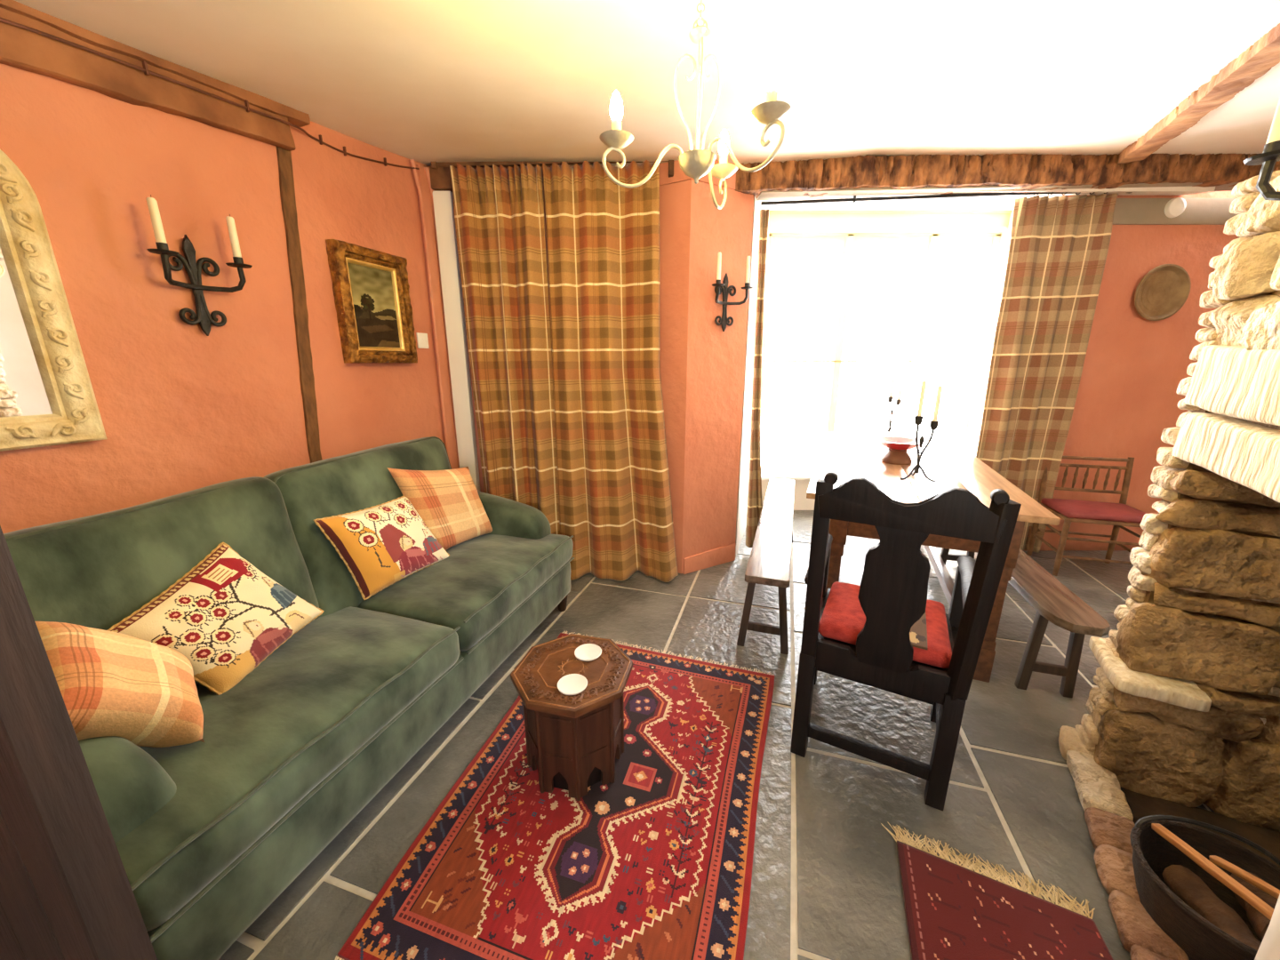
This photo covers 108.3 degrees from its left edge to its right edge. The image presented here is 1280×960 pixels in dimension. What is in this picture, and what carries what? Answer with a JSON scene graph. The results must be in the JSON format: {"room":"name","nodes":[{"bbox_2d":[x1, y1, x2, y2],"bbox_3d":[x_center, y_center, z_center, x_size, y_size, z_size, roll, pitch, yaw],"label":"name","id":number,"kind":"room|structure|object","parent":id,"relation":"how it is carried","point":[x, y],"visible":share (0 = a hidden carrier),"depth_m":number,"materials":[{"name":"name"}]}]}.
{"room":"traditional dwelling","nodes":[
{"label":"traditional dwelling","id":0,"kind":"room"},
{"bbox_2d":[0,61,458,534],"bbox_3d":[-2.111,-0.043,0.571,0.258,2.609,5.270,4,15,17],"label":"wall","id":1,"kind":"structure","parent":0,"point":[181,408],"depth_m":1.66,"materials":[{"name":"paint"}]},
{"bbox_2d":[0,149,107,451],"bbox_3d":[-1.787,-0.458,1.016,0.044,0.855,0.720,4,15,17],"label":"wall mirror","id":2,"kind":"object","parent":1,"relation":"attached to","point":[47,396],"visible":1,"depth_m":1.30,"materials":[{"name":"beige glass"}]},
{"bbox_2d":[0,8,294,150],"bbox_3d":[-1.789,-1.052,0.864,0.060,0.377,2.287,4,15,17],"label":"wall plate","id":3,"kind":"object","parent":1,"relation":"attached to","point":[20,47],"visible":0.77,"depth_m":1.43,"materials":[{"name":"brown wood"}]},
{"bbox_2d":[0,0,311,126],"bbox_3d":[-1.768,-1.137,0.881,0.090,0.298,2.364,4,15,17],"label":"trim","id":4,"kind":"structure","parent":1,"relation":"attached to","point":[296,116],"depth_m":1.45,"materials":[{"name":"brown wood"}]},
{"bbox_2d":[146,234,252,335],"bbox_3d":[-1.536,-0.687,1.637,0.111,0.337,0.299,4,15,17],"label":"candle sconce","id":5,"kind":"object","parent":1,"relation":"attached to","point":[202,316],"visible":1,"depth_m":1.65,"materials":[{"name":"black metal"}]},
{"bbox_2d":[146,194,167,243],"bbox_3d":[-1.552,-0.825,1.486,0.025,0.164,0.024,0,14,0],"label":"candle","id":6,"kind":"object","parent":5,"relation":"on","point":[152,204],"visible":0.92,"depth_m":1.48,"materials":[{"name":"beige wax"}]},
{"bbox_2d":[225,214,241,257],"bbox_3d":[-1.486,-0.880,1.692,0.025,0.168,0.024,0,14,0],"label":"candle","id":7,"kind":"object","parent":5,"relation":"on","point":[230,221],"visible":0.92,"depth_m":1.68,"materials":[{"name":"beige wax"}]},
{"bbox_2d":[0,16,419,169],"bbox_3d":[-1.605,-1.214,1.322,0.060,0.358,2.702,4,15,15],"label":"cable","id":8,"kind":"object","parent":1,"relation":"attached to","point":[147,72],"visible":1,"depth_m":1.52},
{"bbox_2d":[276,147,322,463],"bbox_3d":[-1.495,-0.274,2.102,0.025,2.295,0.220,4,15,17],"label":"wooden beam","id":9,"kind":"structure","parent":1,"relation":"attached to","point":[287,180],"depth_m":2.00,"materials":[{"name":"brown wood"}]},
{"bbox_2d":[325,239,417,363],"bbox_3d":[-1.338,-0.877,2.357,0.080,0.545,0.425,4,15,17],"label":"framed painting","id":10,"kind":"object","parent":1,"relation":"attached to","point":[371,287],"visible":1,"depth_m":2.33,"materials":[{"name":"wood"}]},
{"bbox_2d":[416,332,429,348],"bbox_3d":[-1.266,-0.814,2.698,0.016,0.086,0.080,4,15,17],"label":"light switch","id":11,"kind":"object","parent":1,"relation":"attached to","point":[422,340],"visible":1,"depth_m":2.69,"materials":[{"name":"white plastic"}]},
{"bbox_2d":[409,159,459,468],"bbox_3d":[-1.210,-0.559,2.873,0.030,2.464,0.180,4,15,17],"label":"trim","id":12,"kind":"structure","parent":1,"relation":"attached to","point":[412,161],"depth_m":2.72,"materials":[{"name":"paint"}]},
{"bbox_2d":[415,164,458,469],"bbox_3d":[-1.222,-0.562,2.894,0.030,2.460,0.075,4,15,17],"label":"board","id":13,"kind":"object","parent":1,"relation":"attached to","point":[423,181],"visible":0.45,"depth_m":2.77,"materials":[{"name":"paint"}]},
{"bbox_2d":[466,166,626,492],"bbox_3d":[-0.725,-0.683,3.082,1.553,2.601,0.252,0,14,0],"label":"wall","id":14,"kind":"structure","parent":0,"point":[506,167],"depth_m":3.00,"materials":[{"name":"orange paint"}]},
{"bbox_2d":[429,165,457,191],"bbox_3d":[-1.100,-1.718,2.643,0.170,0.115,0.080,0,14,0],"label":"trim","id":15,"kind":"structure","parent":14,"relation":"attached to","point":[441,177],"depth_m":2.61,"materials":[{"name":"brown wood"}]},
{"bbox_2d":[432,191,479,491],"bbox_3d":[-1.135,-0.522,2.958,0.105,2.350,0.060,0,14,0],"label":"door frame","id":16,"kind":"structure","parent":14,"relation":"attached to","point":[453,306],"depth_m":2.83,"materials":[{"name":"white paint"}]},
{"bbox_2d":[14,0,1279,166],"bbox_3d":[0.801,-1.157,0.424,7.404,0.568,5.007,0,14,0],"label":"ceiling","id":17,"kind":"structure","parent":0,"point":[425,82],"depth_m":1.57,"materials":[{"name":"white paint"}]},
{"bbox_2d":[431,160,673,177],"bbox_3d":[-0.490,-1.769,2.619,1.361,0.107,0.100,0,14,0],"label":"rail","id":18,"kind":"object","parent":17,"relation":"attached to","point":[434,164],"visible":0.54,"depth_m":2.58,"materials":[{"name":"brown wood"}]},
{"bbox_2d":[449,162,559,535],"bbox_3d":[-0.791,-0.558,2.837,0.534,2.420,0.149,0,14,0],"label":"curtain","id":19,"kind":"object","parent":18,"relation":"hanging from","point":[499,212],"visible":0.76,"depth_m":2.75,"materials":[{"name":"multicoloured fabric"}]},
{"bbox_2d":[542,160,678,582],"bbox_3d":[-0.141,-0.549,2.813,0.784,2.451,0.217,0,14,0],"label":"curtain","id":20,"kind":"object","parent":18,"relation":"hanging from","point":[603,236],"visible":0.97,"depth_m":2.79,"materials":[{"name":"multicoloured fabric"}]},
{"bbox_2d":[599,0,791,209],"bbox_3d":[0.110,-0.942,1.088,0.412,0.472,0.385,0,14,0],"label":"chandelier","id":21,"kind":"object","parent":17,"relation":"hanging from","point":[696,164],"visible":1,"depth_m":1.07,"materials":[{"name":"beige paint"}]},
{"bbox_2d":[599,129,633,149],"bbox_3d":[-0.055,-0.795,1.093,0.081,0.024,0.081,0,14,0],"label":"drip tray","id":22,"kind":"object","parent":21,"relation":"on","point":[612,139],"depth_m":1.07,"materials":[{"name":"beige paint"}]},
{"bbox_2d":[711,163,737,178],"bbox_3d":[0.227,-0.840,1.271,0.081,0.024,0.081,0,14,0],"label":"drip tray","id":23,"kind":"object","parent":21,"relation":"on","point":[720,171],"depth_m":1.25,"materials":[{"name":"beige paint"}]},
{"bbox_2d":[751,100,791,124],"bbox_3d":[0.276,-0.765,0.977,0.081,0.024,0.081,0,14,0],"label":"drip tray","id":24,"kind":"object","parent":21,"relation":"on","point":[772,112],"depth_m":0.96,"materials":[{"name":"beige paint"}]},
{"bbox_2d":[733,152,1279,198],"bbox_3d":[2.350,-1.828,2.750,3.714,0.241,0.180,0,14,0],"label":"beam","id":25,"kind":"structure","parent":17,"relation":"attached to","point":[1015,172],"depth_m":2.69,"materials":[{"name":"brown wood"}]},
{"bbox_2d":[756,181,1238,200],"bbox_3d":[2.460,-1.759,2.797,3.481,0.080,0.160,0,14,0],"label":"board","id":26,"kind":"object","parent":25,"relation":"attached to","point":[837,193],"visible":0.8,"depth_m":2.76,"materials":[{"name":"white wood"}]},
{"bbox_2d":[760,192,1132,205],"bbox_3d":[1.886,-1.754,2.857,2.283,0.117,0.102,0,14,0],"label":"pole","id":27,"kind":"object","parent":26,"relation":"attached to","point":[854,199],"visible":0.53,"depth_m":2.83,"materials":[{"name":"black metal"}]},
{"bbox_2d":[976,192,1118,552],"bbox_3d":[2.666,-0.625,3.172,0.615,2.384,0.107,0,14,0],"label":"curtain","id":28,"kind":"object","parent":27,"relation":"hanging from","point":[1059,246],"visible":0.79,"depth_m":3.08,"materials":[{"name":"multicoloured fabric"}]},
{"bbox_2d":[1118,24,1279,164],"bbox_3d":[2.073,-1.432,1.502,0.127,0.348,2.783,8,17,30],"label":"ceiling beam","id":29,"kind":"structure","parent":17,"relation":"attached to","point":[1243,71],"depth_m":1.81,"materials":[{"name":"brown wood"}]},
{"bbox_2d":[221,510,1279,959],"bbox_3d":[0.694,1.137,1.416,8.188,0.106,9.155,0,14,0],"label":"floor","id":30,"kind":"structure","parent":0,"point":[826,881],"depth_m":1.58,"materials":[{"name":"tile"}]},
{"bbox_2d":[0,525,157,959],"bbox_3d":[-1.106,0.261,0.679,0.764,1.950,0.050,4,15,17],"label":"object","id":31,"kind":"structure","parent":30,"relation":"on","point":[67,893],"depth_m":0.62,"materials":[{"name":"brown wood"}]},
{"bbox_2d":[3,436,574,959],"bbox_3d":[-1.097,0.442,1.869,0.912,1.020,1.977,4,15,17],"label":"sofa","id":32,"kind":"object","parent":30,"relation":"on","point":[208,835],"visible":0.63,"depth_m":1.34,"materials":[{"name":"green fabric"}]},
{"bbox_2d":[35,621,204,747],"bbox_3d":[-1.255,0.488,1.110,0.310,0.345,0.260,10,18,35],"label":"plaid cushion","id":33,"kind":"object","parent":32,"relation":"on","point":[140,692],"visible":0.77,"depth_m":1.06,"materials":[{"name":"fabric"}]},
{"bbox_2d":[3,478,319,684],"bbox_3d":[-1.450,0.369,1.388,0.288,0.603,0.840,4,15,17],"label":"cushion","id":34,"kind":"object","parent":32,"relation":"on","point":[96,570],"depth_m":1.31,"materials":[{"name":"green fabric"}]},
{"bbox_2d":[107,542,324,693],"bbox_3d":[-1.269,0.408,1.435,0.190,0.396,0.539,2,14,8],"label":"cushion","id":35,"kind":"object","parent":32,"relation":"on","point":[225,615],"visible":0.95,"depth_m":1.37,"materials":[{"name":"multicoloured patterned tapestry fabric"}]},
{"bbox_2d":[115,607,460,932],"bbox_3d":[-1.117,0.699,1.411,0.648,0.205,0.972,4,15,17],"label":"seat cushion","id":36,"kind":"object","parent":32,"relation":"on","point":[278,740],"depth_m":1.21,"materials":[{"name":"green fabric"}]},
{"bbox_2d":[259,436,450,615],"bbox_3d":[-1.200,0.172,2.158,0.299,0.640,0.938,4,15,17],"label":"cushion","id":37,"kind":"object","parent":32,"relation":"on","point":[359,480],"depth_m":1.83,"materials":[{"name":"green fabric"}]},
{"bbox_2d":[312,496,449,599],"bbox_3d":[-1.094,0.267,2.018,0.168,0.369,0.559,6,15,21],"label":"cushion","id":38,"kind":"object","parent":32,"relation":"on","point":[382,545],"visible":1,"depth_m":1.93,"materials":[{"name":"woven tapestry cloth"},{"name":"maroon cloth"},{"name":"gold ochre cloth"}]},
{"bbox_2d":[387,466,492,550],"bbox_3d":[-0.973,0.123,2.341,0.128,0.485,0.554,8,16,29],"label":"plaid cushion","id":39,"kind":"object","parent":32,"relation":"on","point":[448,501],"visible":0.87,"depth_m":2.28,"materials":[{"name":"fabric"}]},
{"bbox_2d":[356,533,572,650],"bbox_3d":[-0.825,0.467,2.316,0.651,0.207,0.986,4,15,17],"label":"seat cushion","id":40,"kind":"object","parent":32,"relation":"on","point":[485,582],"depth_m":2.06,"materials":[{"name":"green fabric"}]},
{"bbox_2d":[334,630,774,959],"bbox_3d":[-0.121,1.020,1.635,1.091,0.014,1.495,5,15,18],"label":"patterned rug","id":41,"kind":"object","parent":30,"relation":"on","point":[655,862],"visible":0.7,"depth_m":1.36,"materials":[{"name":"fabric"}]},
{"bbox_2d":[510,633,632,800],"bbox_3d":[-0.229,0.820,1.625,0.384,0.382,0.384,3,15,13],"label":"table","id":42,"kind":"object","parent":41,"relation":"on","point":[573,741],"visible":0.97,"depth_m":1.51,"materials":[{"name":"brown wood"}]},
{"bbox_2d":[557,673,587,695],"bbox_3d":[-0.217,0.657,1.484,0.098,0.010,0.098,0,14,0],"label":"coaster","id":43,"kind":"object","parent":42,"relation":"on","point":[572,684],"visible":1,"depth_m":1.48,"materials":[{"name":"white ceramic"}]},
{"bbox_2d":[574,643,601,661],"bbox_3d":[-0.185,0.615,1.648,0.098,0.010,0.098,0,14,0],"label":"coaster","id":44,"kind":"object","parent":42,"relation":"on","point":[588,652],"visible":1,"depth_m":1.65,"materials":[{"name":"white ceramic"}]},
{"bbox_2d":[659,160,753,573],"bbox_3d":[0.330,-0.661,3.027,0.720,2.585,0.407,0,14,0],"label":"wall pier","id":45,"kind":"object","parent":30,"relation":"on","point":[702,365],"visible":0.54,"depth_m":2.87,"materials":[{"name":"paint"}]},
{"bbox_2d":[683,543,735,574],"bbox_3d":[0.493,0.548,3.245,0.453,0.135,0.012,-8,16,-29],"label":"baseboard","id":46,"kind":"object","parent":45,"relation":"attached to","point":[725,554],"visible":1,"depth_m":3.24,"materials":[{"name":"paint"}]},
{"bbox_2d":[712,272,752,331],"bbox_3d":[0.545,-1.074,2.789,0.299,0.337,0.111,-8,16,-29],"label":"candle sconce","id":47,"kind":"object","parent":45,"relation":"attached to","point":[724,288],"visible":1,"depth_m":2.82,"materials":[{"name":"black metal"}]},
{"bbox_2d":[716,251,721,279],"bbox_3d":[0.457,-1.229,2.675,0.025,0.180,0.024,0,14,0],"label":"candle","id":48,"kind":"object","parent":47,"relation":"on","point":[719,254],"visible":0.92,"depth_m":2.67,"materials":[{"name":"beige wax"}]},
{"bbox_2d":[744,254,750,282],"bbox_3d":[0.650,-1.259,2.785,0.025,0.184,0.024,0,14,0],"label":"candle","id":49,"kind":"object","parent":47,"relation":"on","point":[748,266],"visible":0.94,"depth_m":2.77,"materials":[{"name":"beige wax"}]},
{"bbox_2d":[736,478,794,654],"bbox_3d":[0.914,0.429,3.136,0.250,0.421,2.000,5,15,18],"label":"bench","id":50,"kind":"object","parent":30,"relation":"on","point":[769,564],"visible":1,"depth_m":2.40,"materials":[{"name":"wood"}]},
{"bbox_2d":[790,471,1021,811],"bbox_3d":[0.879,0.467,1.664,0.562,1.073,0.551,8,16,28],"label":"armchair","id":51,"kind":"object","parent":30,"relation":"on","point":[892,596],"visible":0.98,"depth_m":1.42,"materials":[{"name":"black wood"}]},
{"bbox_2d":[818,581,951,668],"bbox_3d":[0.893,0.502,1.690,0.402,0.089,0.396,8,16,28],"label":"seat cushion","id":52,"kind":"object","parent":51,"relation":"on","point":[844,618],"visible":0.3,"depth_m":1.60,"materials":[{"name":"fabric"}]},
{"bbox_2d":[806,431,1060,682],"bbox_3d":[1.666,0.245,3.091,0.953,0.802,2.200,6,16,23],"label":"dining table","id":53,"kind":"object","parent":30,"relation":"on","point":[850,455],"visible":0.44,"depth_m":2.38,"materials":[{"name":"brown wood"}]},
{"bbox_2d":[882,396,901,435],"bbox_3d":[2.041,-0.517,3.782,0.163,0.332,0.156,-2,15,-10],"label":"candelabrum","id":54,"kind":"object","parent":53,"relation":"on","point":[890,398],"visible":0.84,"depth_m":3.76,"materials":[{"name":"black metal"}]},
{"bbox_2d":[888,396,893,402],"bbox_3d":[2.022,-0.650,3.734,0.040,0.050,0.039,-2,15,-10],"label":"cup","id":55,"kind":"object","parent":54,"relation":"on","point":[890,398],"depth_m":3.72,"materials":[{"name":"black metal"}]},
{"bbox_2d":[896,399,901,405],"bbox_3d":[2.099,-0.630,3.753,0.040,0.050,0.039,-2,15,-10],"label":"cup","id":56,"kind":"object","parent":54,"relation":"on","point":[898,401],"depth_m":3.74,"materials":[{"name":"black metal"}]},
{"bbox_2d":[869,435,928,464],"bbox_3d":[1.585,-0.179,2.844,0.329,0.142,0.329,0,14,0],"label":"pedestal bowl","id":57,"kind":"object","parent":53,"relation":"on","point":[898,446],"visible":0.93,"depth_m":2.80,"materials":[{"name":"red ceramic"}]},
{"bbox_2d":[900,415,939,481],"bbox_3d":[1.457,-0.170,2.423,0.163,0.332,0.156,2,14,8],"label":"candelabrum","id":58,"kind":"object","parent":53,"relation":"on","point":[918,420],"visible":0.99,"depth_m":2.40,"materials":[{"name":"black metal"}]},
{"bbox_2d":[914,415,923,424],"bbox_3d":[1.435,-0.305,2.381,0.040,0.050,0.039,2,14,8],"label":"cup","id":59,"kind":"object","parent":58,"relation":"on","point":[918,420],"depth_m":2.37,"materials":[{"name":"black metal"}]},
{"bbox_2d":[917,378,926,415],"bbox_3d":[1.435,-0.407,2.355,0.021,0.214,0.020,0,14,0],"label":"candle","id":60,"kind":"object","parent":58,"relation":"on","point":[924,383],"visible":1,"depth_m":2.35,"materials":[{"name":"beige wax"}]},
{"bbox_2d":[929,420,939,430],"bbox_3d":[1.512,-0.279,2.377,0.040,0.050,0.039,2,14,8],"label":"cup","id":61,"kind":"object","parent":58,"relation":"on","point":[933,425],"depth_m":2.36,"materials":[{"name":"black metal"}]},
{"bbox_2d":[932,383,942,421],"bbox_3d":[1.512,-0.382,2.351,0.021,0.214,0.020,0,14,0],"label":"candle","id":62,"kind":"object","parent":58,"relation":"on","point":[940,388],"visible":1,"depth_m":2.34,"materials":[{"name":"beige wax"}]},
{"bbox_2d":[880,821,1113,959],"bbox_3d":[0.864,1.176,1.022,0.499,0.014,0.771,5,15,19],"label":"rug","id":63,"kind":"object","parent":30,"relation":"on","point":[954,911],"visible":1,"depth_m":1.20,"materials":[{"name":"fabric"}]},
{"bbox_2d":[940,547,1110,697],"bbox_3d":[1.962,0.577,2.558,0.201,0.421,1.600,5,15,17],"label":"bench","id":64,"kind":"object","parent":30,"relation":"on","point":[1052,601],"visible":0.62,"depth_m":1.98,"materials":[{"name":"brown wood"}]},
{"bbox_2d":[1026,456,1144,575],"bbox_3d":[3.094,0.245,3.155,0.504,0.767,0.428,4,15,16],"label":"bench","id":65,"kind":"object","parent":30,"relation":"on","point":[1120,515],"visible":0.81,"depth_m":3.17,"materials":[{"name":"brown wood"},{"name":"pink red fabric"}]},
{"bbox_2d":[1058,172,1279,959],"bbox_3d":[1.621,0.348,0.527,1.179,1.892,1.848,9,17,32],"label":"stone fireplace","id":66,"kind":"object","parent":30,"relation":"on","point":[1183,710],"visible":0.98,"depth_m":1.36,"materials":[{"name":"stone"}]},
{"bbox_2d":[1129,815,1279,959],"bbox_3d":[1.415,1.024,1.113,0.348,0.216,0.348,7,16,26],"label":"bucket","id":67,"kind":"object","parent":66,"relation":"on","point":[1196,937],"visible":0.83,"depth_m":1.17,"materials":[{"name":"metal"}]},
{"bbox_2d":[1162,864,1260,950],"bbox_3d":[1.370,1.039,1.092,0.082,0.107,0.235,4,15,17],"label":"log","id":68,"kind":"object","parent":67,"relation":"in","point":[1181,881],"visible":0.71,"depth_m":1.11,"materials":[{"name":"brown wood"}]},
{"bbox_2d":[1152,823,1273,919],"bbox_3d":[1.368,0.929,1.108,0.025,0.068,0.256,1,14,5],"label":"stick","id":69,"kind":"object","parent":67,"relation":"in","point":[1236,887],"visible":0.83,"depth_m":1.09,"materials":[{"name":"brown wood"}]},
{"bbox_2d":[1210,856,1279,897],"bbox_3d":[1.450,0.945,1.085,0.021,0.076,0.160,0,14,0],"label":"stick","id":70,"kind":"object","parent":67,"relation":"in","point":[1219,861],"visible":0.99,"depth_m":1.10,"materials":[{"name":"brown wood"}]},
{"bbox_2d":[1230,872,1278,939],"bbox_3d":[1.502,1.036,1.101,0.086,0.109,0.190,11,18,36],"label":"log","id":71,"kind":"object","parent":67,"relation":"in","point":[1259,922],"visible":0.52,"depth_m":1.10,"materials":[{"name":"brown wood"}]},
{"bbox_2d":[1243,140,1279,200],"bbox_3d":[1.323,-0.585,0.911,0.111,0.337,0.300,7,16,26],"label":"candle sconce","id":72,"kind":"object","parent":66,"relation":"attached to","point":[1270,155],"visible":1,"depth_m":1.00,"materials":[{"name":"black metal"}]},
{"bbox_2d":[1265,98,1279,143],"bbox_3d":[1.358,-0.777,0.974,0.025,0.164,0.024,0,14,0],"label":"candle","id":73,"kind":"object","parent":72,"relation":"on","point":[1274,135],"visible":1,"depth_m":0.98,"materials":[{"name":"beige wax"}]},
{"bbox_2d":[735,194,769,558],"bbox_3d":[0.820,-0.919,3.706,0.540,2.750,1.364,0,14,0],"label":"wall","id":74,"kind":"structure","parent":0,"point":[745,441],"depth_m":3.29,"materials":[{"name":"white paint"}]},
{"bbox_2d":[745,208,768,547],"bbox_3d":[0.855,-0.607,3.223,0.183,2.286,0.068,-2,14,-8],"label":"curtain","id":75,"kind":"object","parent":74,"relation":"hanging from","point":[755,501],"visible":0.93,"depth_m":3.22,"materials":[{"name":"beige fabric"}]},
{"bbox_2d":[761,479,814,510],"bbox_3d":[2.100,-1.106,4.279,2.300,2.830,0.240,0,14,0],"label":"wall","id":76,"kind":"structure","parent":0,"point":[801,502],"depth_m":4.47,"materials":[{"name":"white paint"}]},
{"bbox_2d":[760,210,1011,472],"bbox_3d":[2.080,-1.152,4.166,2.035,2.244,0.208,0,14,0],"label":"window","id":77,"kind":"structure","parent":76,"relation":"attached to","point":[929,244],"depth_m":3.99,"materials":[{"name":"beige paint"}]},
{"bbox_2d":[963,209,1013,456],"bbox_3d":[3.092,-0.930,3.752,0.390,2.750,1.278,4,15,16],"label":"wall","id":78,"kind":"structure","parent":0,"point":[973,428],"depth_m":4.05,"materials":[{"name":"white paint"}]},
{"bbox_2d":[760,472,812,479],"bbox_3d":[2.080,-0.054,4.444,2.000,0.030,0.300,0,14,0],"label":"sill","id":79,"kind":"structure","parent":78,"relation":"attached to","point":[764,476],"depth_m":4.32,"materials":[{"name":"white paint"}]},
{"bbox_2d":[1024,191,1241,550],"bbox_3d":[3.575,-0.759,3.341,1.759,2.622,0.254,0,14,0],"label":"wall","id":80,"kind":"structure","parent":0,"point":[1135,367],"depth_m":3.21,"materials":[{"name":"paint"}]},
{"bbox_2d":[762,185,1215,210],"bbox_3d":[2.000,-2.102,3.396,2.900,0.405,1.380,0,14,0],"label":"trim","id":81,"kind":"structure","parent":80,"relation":"attached to","point":[998,203],"depth_m":3.28,"materials":[{"name":"white paint"}]},
{"bbox_2d":[1134,264,1191,320],"bbox_3d":[3.455,-1.241,3.067,0.354,0.354,0.034,0,14,0],"label":"wall plate","id":82,"kind":"object","parent":80,"relation":"attached to","point":[1163,292],"visible":1,"depth_m":3.07,"materials":[{"name":"brown wood"}]},
{"bbox_2d":[1164,197,1186,217],"bbox_3d":[3.400,-1.729,2.929,0.116,0.116,0.034,0,14,0],"label":"disc","id":83,"kind":"object","parent":80,"relation":"attached to","point":[1176,206],"visible":1,"depth_m":2.92,"materials":[{"name":"white paint"}]},
{"bbox_2d":[1112,198,1240,224],"bbox_3d":[3.580,-1.719,2.959,1.740,0.150,0.020,0,14,0],"label":"trim","id":84,"kind":"structure","parent":80,"relation":"attached to","point":[1127,211],"depth_m":2.95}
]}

